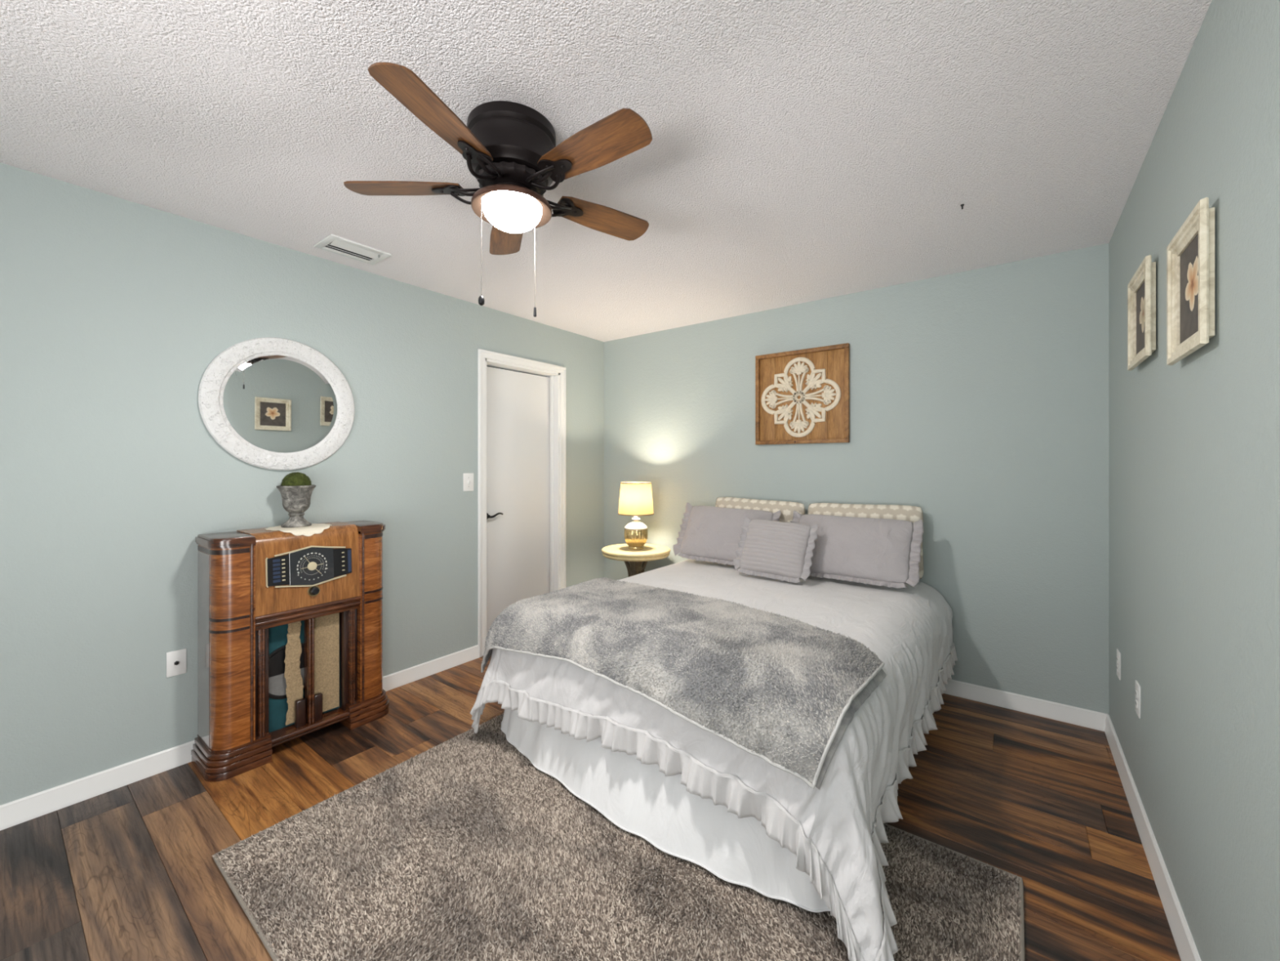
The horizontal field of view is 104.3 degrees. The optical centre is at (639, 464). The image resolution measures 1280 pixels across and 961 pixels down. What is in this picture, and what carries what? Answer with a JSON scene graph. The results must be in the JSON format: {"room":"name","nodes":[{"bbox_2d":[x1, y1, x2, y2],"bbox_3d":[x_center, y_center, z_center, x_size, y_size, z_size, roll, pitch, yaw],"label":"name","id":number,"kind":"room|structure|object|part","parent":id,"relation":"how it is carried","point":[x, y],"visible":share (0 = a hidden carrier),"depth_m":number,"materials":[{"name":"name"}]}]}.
{"room":"bedroom","nodes":[
{"label":"bedroom","id":0,"kind":"room"},
{"bbox_2d":[0,162,604,804],"bbox_3d":[-1.783,0.115,2.677,0.130,2.440,4.928,0,0,37],"label":"wall","id":1,"kind":"structure","parent":0,"point":[114,311],"depth_m":2.17,"materials":[{"name":"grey paint"}]},
{"bbox_2d":[166,648,186,677],"bbox_3d":[-2.049,0.880,2.200,0.020,0.110,0.066,0,0,37],"label":"outlet","id":2,"kind":"object","parent":1,"relation":"attached to","point":[175,660],"visible":1,"depth_m":2.20,"materials":[{"name":"white plastic"}]},
{"bbox_2d":[0,644,479,830],"bbox_3d":[-1.724,1.292,2.633,0.018,0.085,4.668,0,0,37],"label":"baseboard","id":3,"kind":"structure","parent":1,"relation":"attached to","point":[12,813],"depth_m":2.06,"materials":[{"name":"white paint"}]},
{"bbox_2d":[198,337,354,470],"bbox_3d":[-1.800,-0.302,2.522,0.030,0.668,0.668,0,0,37],"label":"wall mirror","id":4,"kind":"object","parent":1,"relation":"attached to","point":[274,403],"visible":1,"depth_m":2.49,"materials":[{"name":"white metal"}]},
{"bbox_2d":[222,355,337,453],"bbox_3d":[-1.806,-0.302,2.526,0.007,0.494,0.494,1,1,37],"label":"mirror glass","id":5,"kind":"object","parent":4,"relation":"attached to","point":[272,403],"depth_m":2.51,"materials":[{"name":"silver mirror"}]},
{"bbox_2d":[462,472,473,491],"bbox_3d":[-1.160,0.122,3.377,0.022,0.122,0.080,0,0,37],"label":"light switch","id":6,"kind":"object","parent":1,"relation":"attached to","point":[468,478],"visible":1,"depth_m":3.38,"materials":[{"name":"white plastic"}]},
{"bbox_2d":[486,366,550,634],"bbox_3d":[-0.943,0.307,3.829,0.090,2.040,0.682,0,0,39],"label":"door","id":7,"kind":"structure","parent":1,"relation":"in","point":[518,403],"depth_m":3.83,"materials":[{"name":"white paint"}]},
{"bbox_3d":[-1.074,0.378,3.637,0.054,0.052,0.146,0,0,39],"label":"lever handle","id":8,"kind":"part","parent":7,"relation":"part of","materials":[{"name":"black metal"}]},
{"bbox_2d":[477,348,565,657],"bbox_3d":[-0.917,0.269,3.810,0.149,2.133,0.834,0,0,37],"label":"door frame","id":9,"kind":"structure","parent":1,"relation":"attached to","point":[557,374],"depth_m":3.84,"materials":[{"name":"white paint"}]},
{"bbox_2d":[0,655,1181,960],"bbox_3d":[-0.396,1.350,1.631,3.605,0.030,4.928,0,0,37],"label":"floor","id":10,"kind":"structure","parent":0,"point":[130,872],"depth_m":1.80,"materials":[{"name":"laminate"}]},
{"bbox_2d":[191,520,389,782],"bbox_3d":[-1.665,0.824,2.452,0.286,1.022,0.772,0,0,37],"label":"radio","id":11,"kind":"object","parent":10,"relation":"on","point":[290,626],"visible":1,"depth_m":2.33,"materials":[{"name":"brown wood"}]},
{"bbox_3d":[-1.922,0.805,2.192,0.180,0.830,0.003,0,0,37],"label":"panel","id":12,"kind":"part","parent":11,"relation":"part of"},
{"bbox_2d":[255,627,268,736],"bbox_3d":[-1.735,0.998,2.265,0.099,0.525,0.064,0,0,37],"label":"grille","id":13,"kind":"object","parent":11,"relation":"attached to","point":[261,633],"depth_m":2.24,"materials":[{"name":"brown wood"}]},
{"bbox_2d":[284,621,306,727],"bbox_3d":[-1.645,1.005,2.375,0.034,0.510,0.082,0,0,37],"label":"grille","id":14,"kind":"object","parent":11,"relation":"attached to","point":[295,651],"depth_m":2.38,"materials":[{"name":"fabric"}]},
{"bbox_2d":[264,523,331,536],"bbox_3d":[-1.692,0.328,2.467,0.258,0.038,0.272,0,0,26],"label":"doily","id":15,"kind":"object","parent":11,"relation":"on","point":[315,528],"visible":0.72,"depth_m":2.41,"materials":[{"name":"fabric"}]},
{"bbox_2d":[275,484,315,527],"bbox_3d":[-1.717,0.208,2.487,0.164,0.204,0.164,0,0,37],"label":"urn","id":16,"kind":"object","parent":15,"relation":"on","point":[295,500],"visible":0.96,"depth_m":2.44,"materials":[{"name":"stone"}]},
{"bbox_2d":[280,471,311,485],"bbox_3d":[-1.717,0.103,2.487,0.133,0.133,0.133,0,0,37],"label":"moss ball","id":17,"kind":"object","parent":16,"relation":"in","point":[298,478],"visible":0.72,"depth_m":2.45,"materials":[{"name":"green plant"}]},
{"bbox_3d":[-1.676,0.496,2.460,0.258,0.367,0.444,0,0,37],"label":"panel","id":18,"kind":"part","parent":11,"relation":"part of","materials":[{"name":"brown wood"}]},
{"bbox_3d":[-1.632,0.710,2.427,0.168,0.066,0.444,0,0,37],"label":"waist moulding","id":19,"kind":"part","parent":11,"relation":"part of","materials":[{"name":"brown wood"}]},
{"bbox_3d":[-1.666,1.269,2.452,0.244,0.040,0.444,0,0,37],"label":"rail","id":20,"kind":"part","parent":11,"relation":"part of","materials":[{"name":"brown wood"}]},
{"bbox_3d":[-1.560,0.609,2.386,0.028,0.040,0.040,0,0,37],"label":"tuning knob","id":21,"kind":"part","parent":11,"relation":"part of","materials":[{"name":"black plastic"}]},
{"bbox_2d":[314,608,357,721],"bbox_3d":[-1.546,0.998,2.516,0.099,0.525,0.199,0,0,37],"label":"grille","id":22,"kind":"object","parent":11,"relation":"attached to","point":[335,630],"depth_m":2.52,"materials":[{"name":"beige fabric"}]},
{"bbox_2d":[212,712,1025,960],"bbox_3d":[-0.115,1.328,1.639,2.201,0.032,1.543,0,0,37],"label":"area rug","id":23,"kind":"object","parent":10,"relation":"on","point":[461,849],"visible":0.71,"depth_m":1.55,"materials":[{"name":"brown carpet"}]},
{"bbox_2d":[601,543,670,577],"bbox_3d":[-0.031,0.978,3.878,0.536,0.640,0.536,0,0,37],"label":"side table","id":24,"kind":"object","parent":10,"relation":"on","point":[637,559],"visible":0.6,"depth_m":3.78,"materials":[{"name":"beige paint"}]},
{"bbox_2d":[617,481,653,549],"bbox_3d":[-0.031,0.400,3.878,0.279,0.516,0.279,0,0,37],"label":"table lamp","id":25,"kind":"object","parent":24,"relation":"on","point":[635,497],"visible":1,"depth_m":3.79,"materials":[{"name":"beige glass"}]},
{"bbox_3d":[-0.031,0.266,3.878,0.276,0.240,0.276,0,0,37],"label":"lamp shade","id":26,"kind":"part","parent":25,"relation":"part of","materials":[{"name":"white fabric"}]},
{"bbox_3d":[-0.031,0.146,3.878,0.239,0.008,0.239,0,0,37],"label":"shade trim","id":27,"kind":"part","parent":25,"relation":"part of","materials":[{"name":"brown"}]},
{"bbox_3d":[-0.031,0.386,3.878,0.279,0.008,0.279,0,0,37],"label":"shade trim","id":28,"kind":"part","parent":25,"relation":"part of","materials":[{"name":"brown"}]},
{"bbox_2d":[500,708,911,912],"bbox_3d":[0.422,1.042,2.658,1.755,0.585,1.978,0,0,37],"label":"bed","id":29,"kind":"object","parent":10,"relation":"on","point":[636,797],"visible":0.24,"depth_m":1.73,"materials":[{"name":"white fabric"}]},
{"bbox_2d":[470,558,957,960],"bbox_3d":[0.469,0.999,2.579,1.891,0.623,2.071,0,0,37],"label":"comforter","id":30,"kind":"object","parent":29,"relation":"on","point":[828,828],"visible":0.72,"depth_m":1.80,"materials":[{"name":"white fabric"}]},
{"bbox_2d":[480,577,886,789],"bbox_3d":[0.080,0.829,2.181,1.773,0.376,0.814,0,0,37],"label":"throw blanket","id":31,"kind":"object","parent":30,"relation":"on","point":[785,691],"visible":1,"depth_m":1.80,"materials":[{"name":"grey fabric"}]},
{"bbox_2d":[672,502,781,564],"bbox_3d":[0.586,0.481,3.433,0.733,0.394,0.226,0,0,35],"label":"pillow sham","id":32,"kind":"object","parent":30,"relation":"on","point":[712,534],"visible":0.67,"depth_m":3.43,"materials":[{"name":"grey fabric"}]},
{"bbox_2d":[715,497,804,522],"bbox_3d":[0.819,0.463,3.501,0.676,0.443,0.156,0,0,32],"label":"pillow","id":33,"kind":"object","parent":30,"relation":"on","point":[786,508],"visible":0.19,"depth_m":3.43,"materials":[{"name":"beige fabric"}]},
{"bbox_2d":[733,515,817,582],"bbox_3d":[0.810,0.505,2.999,0.477,0.347,0.191,0,0,38],"label":"throw pillow","id":34,"kind":"object","parent":30,"relation":"on","point":[774,549],"visible":1,"depth_m":2.95,"materials":[{"name":"grey fabric"}]},
{"bbox_2d":[790,510,924,588],"bbox_3d":[1.231,0.487,2.932,0.753,0.374,0.223,0,0,39],"label":"pillow sham","id":35,"kind":"object","parent":30,"relation":"on","point":[880,552],"visible":0.73,"depth_m":2.83,"materials":[{"name":"grey fabric"}]},
{"bbox_2d":[808,502,923,578],"bbox_3d":[1.374,0.463,3.082,0.673,0.439,0.142,0,0,35],"label":"pillow","id":36,"kind":"object","parent":30,"relation":"on","point":[907,513],"visible":0.26,"depth_m":3.02,"materials":[{"name":"beige fabric"}]},
{"bbox_2d":[0,0,1212,342],"bbox_3d":[-0.396,-1.155,1.631,3.605,0.100,4.928,0,0,37],"label":"ceiling","id":37,"kind":"structure","parent":0,"point":[798,151],"depth_m":1.63,"materials":[{"name":"white paint"}]},
{"bbox_2d":[313,234,391,265],"bbox_3d":[-1.475,-1.093,2.562,0.210,0.021,0.290,0,0,37],"label":"ceiling vent","id":38,"kind":"object","parent":37,"relation":"in","point":[333,243],"visible":1,"depth_m":2.54,"materials":[{"name":"white metal"}]},
{"bbox_2d":[343,62,652,316],"bbox_3d":[-0.392,-0.804,1.633,1.008,0.602,1.044,0,0,37],"label":"ceiling fan","id":39,"kind":"object","parent":37,"relation":"hanging from","point":[510,148],"visible":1,"depth_m":1.54,"materials":[{"name":"brown wood"}]},
{"bbox_3d":[-0.779,-0.917,1.656,0.379,0.032,0.126,0,0,0],"label":"fan blade","id":40,"kind":"part","parent":39,"relation":"part of","materials":[{"name":"brown wood"}]},
{"bbox_3d":[-0.535,-0.917,1.319,0.126,0.032,0.379,0,0,18],"label":"fan blade","id":41,"kind":"part","parent":39,"relation":"part of","materials":[{"name":"brown wood"}]},
{"bbox_3d":[-0.534,-0.917,1.993,0.126,0.032,0.379,0,0,-18],"label":"fan blade","id":42,"kind":"part","parent":39,"relation":"part of","materials":[{"name":"brown wood"}]},
{"bbox_3d":[-0.425,-0.820,1.655,0.194,0.077,0.194,0,0,37],"label":"lamp shade","id":43,"kind":"part","parent":39,"relation":"part of","materials":[{"name":"white glass"}]},
{"bbox_3d":[-0.373,-0.700,1.748,0.003,0.310,0.013,0,0,37],"label":"pull chain","id":44,"kind":"part","parent":39,"relation":"part of","materials":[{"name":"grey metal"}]},
{"bbox_3d":[-0.138,-0.917,1.447,0.379,0.032,0.126,0,0,36],"label":"fan blade","id":45,"kind":"part","parent":39,"relation":"part of","materials":[{"name":"brown wood"}]},
{"bbox_3d":[-0.138,-0.917,1.864,0.379,0.032,0.126,0,0,-36],"label":"fan blade","id":46,"kind":"part","parent":39,"relation":"part of","materials":[{"name":"brown wood"}]},
{"bbox_2d":[604,243,1108,714],"bbox_3d":[1.049,0.115,3.546,3.345,2.440,0.130,0,0,37],"label":"wall","id":47,"kind":"structure","parent":0,"point":[979,397],"depth_m":2.87,"materials":[{"name":"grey paint"}]},
{"bbox_2d":[755,342,849,444],"bbox_3d":[1.094,-0.460,3.404,0.640,0.640,0.041,0,0,37],"label":"wall art","id":48,"kind":"object","parent":47,"relation":"attached to","point":[802,396],"visible":1,"depth_m":3.39,"materials":[{"name":"brown wood"}]},
{"bbox_3d":[0.851,-0.460,3.591,0.027,0.586,0.035,0,0,37],"label":"frame rail","id":49,"kind":"part","parent":48,"relation":"part of","materials":[{"name":"brown wood"}]},
{"bbox_3d":[1.096,-0.766,3.406,0.640,0.027,0.035,0,0,37],"label":"frame rail","id":50,"kind":"part","parent":48,"relation":"part of","materials":[{"name":"brown wood"}]},
{"bbox_3d":[1.096,-0.153,3.406,0.640,0.027,0.035,0,0,37],"label":"frame rail","id":51,"kind":"part","parent":48,"relation":"part of","materials":[{"name":"brown wood"}]},
{"bbox_3d":[1.341,-0.460,3.222,0.027,0.586,0.035,0,0,37],"label":"frame rail","id":52,"kind":"part","parent":48,"relation":"part of","materials":[{"name":"brown wood"}]},
{"bbox_2d":[943,679,1107,731],"bbox_3d":[1.004,1.292,3.487,3.345,0.085,0.018,0,0,37],"label":"baseboard","id":53,"kind":"structure","parent":47,"relation":"attached to","point":[1089,718],"depth_m":2.67,"materials":[{"name":"white paint"}]},
{"bbox_2d":[1108,0,1279,960],"bbox_3d":[0.991,0.115,0.585,0.130,2.440,4.928,0,0,37],"label":"wall","id":54,"kind":"structure","parent":0,"point":[1194,441],"depth_m":1.18,"materials":[{"name":"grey paint"}]},
{"bbox_2d":[1116,648,1120,679],"bbox_3d":[2.150,0.898,2.236,0.009,0.120,0.075,0,0,37],"label":"power outlet","id":55,"kind":"object","parent":54,"relation":"attached to","point":[1118,654],"visible":1,"depth_m":2.22,"materials":[{"name":"white plastic"}]},
{"bbox_2d":[1135,680,1141,718],"bbox_3d":[1.885,0.889,1.885,0.009,0.120,0.075,0,0,37],"label":"power outlet","id":56,"kind":"object","parent":54,"relation":"attached to","point":[1138,688],"visible":1,"depth_m":1.86,"materials":[{"name":"white plastic"}]},
{"bbox_2d":[1135,698,1137,708],"bbox_3d":[1.883,0.908,1.886,0.004,0.027,0.032,0,0,37],"label":"receptacle","id":57,"kind":"object","parent":56,"relation":"attached to","point":[1136,700],"depth_m":1.88,"materials":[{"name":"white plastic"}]},
{"bbox_2d":[1127,254,1155,370],"bbox_3d":[1.778,-0.522,1.765,0.027,0.330,0.335,0,0,37],"label":"picture frame","id":58,"kind":"object","parent":54,"relation":"attached to","point":[1141,288],"visible":1,"depth_m":1.75,"materials":[{"name":"beige wood"}]},
{"bbox_2d":[1136,281,1144,354],"bbox_3d":[1.784,-0.522,1.760,0.007,0.250,0.255,0,0,37],"label":"picture","id":59,"kind":"object","parent":58,"relation":"attached to","point":[1140,285],"depth_m":1.79},
{"bbox_2d":[1104,714,1201,960],"bbox_3d":[1.224,1.292,1.017,0.018,0.085,3.698,0,0,37],"label":"baseboard","id":60,"kind":"structure","parent":54,"relation":"attached to","point":[1181,933],"depth_m":1.62,"materials":[{"name":"white paint"}]},
{"bbox_2d":[1166,197,1214,365],"bbox_3d":[1.410,-0.448,1.277,0.027,0.338,0.322,0,0,37],"label":"picture frame","id":61,"kind":"object","parent":54,"relation":"attached to","point":[1190,254],"visible":1,"depth_m":1.27,"materials":[{"name":"beige wood"}]},
{"bbox_2d":[1180,233,1198,343],"bbox_3d":[1.416,-0.448,1.272,0.007,0.258,0.242,0,0,37],"label":"picture","id":62,"kind":"object","parent":61,"relation":"attached to","point":[1189,242],"depth_m":1.29}
]}

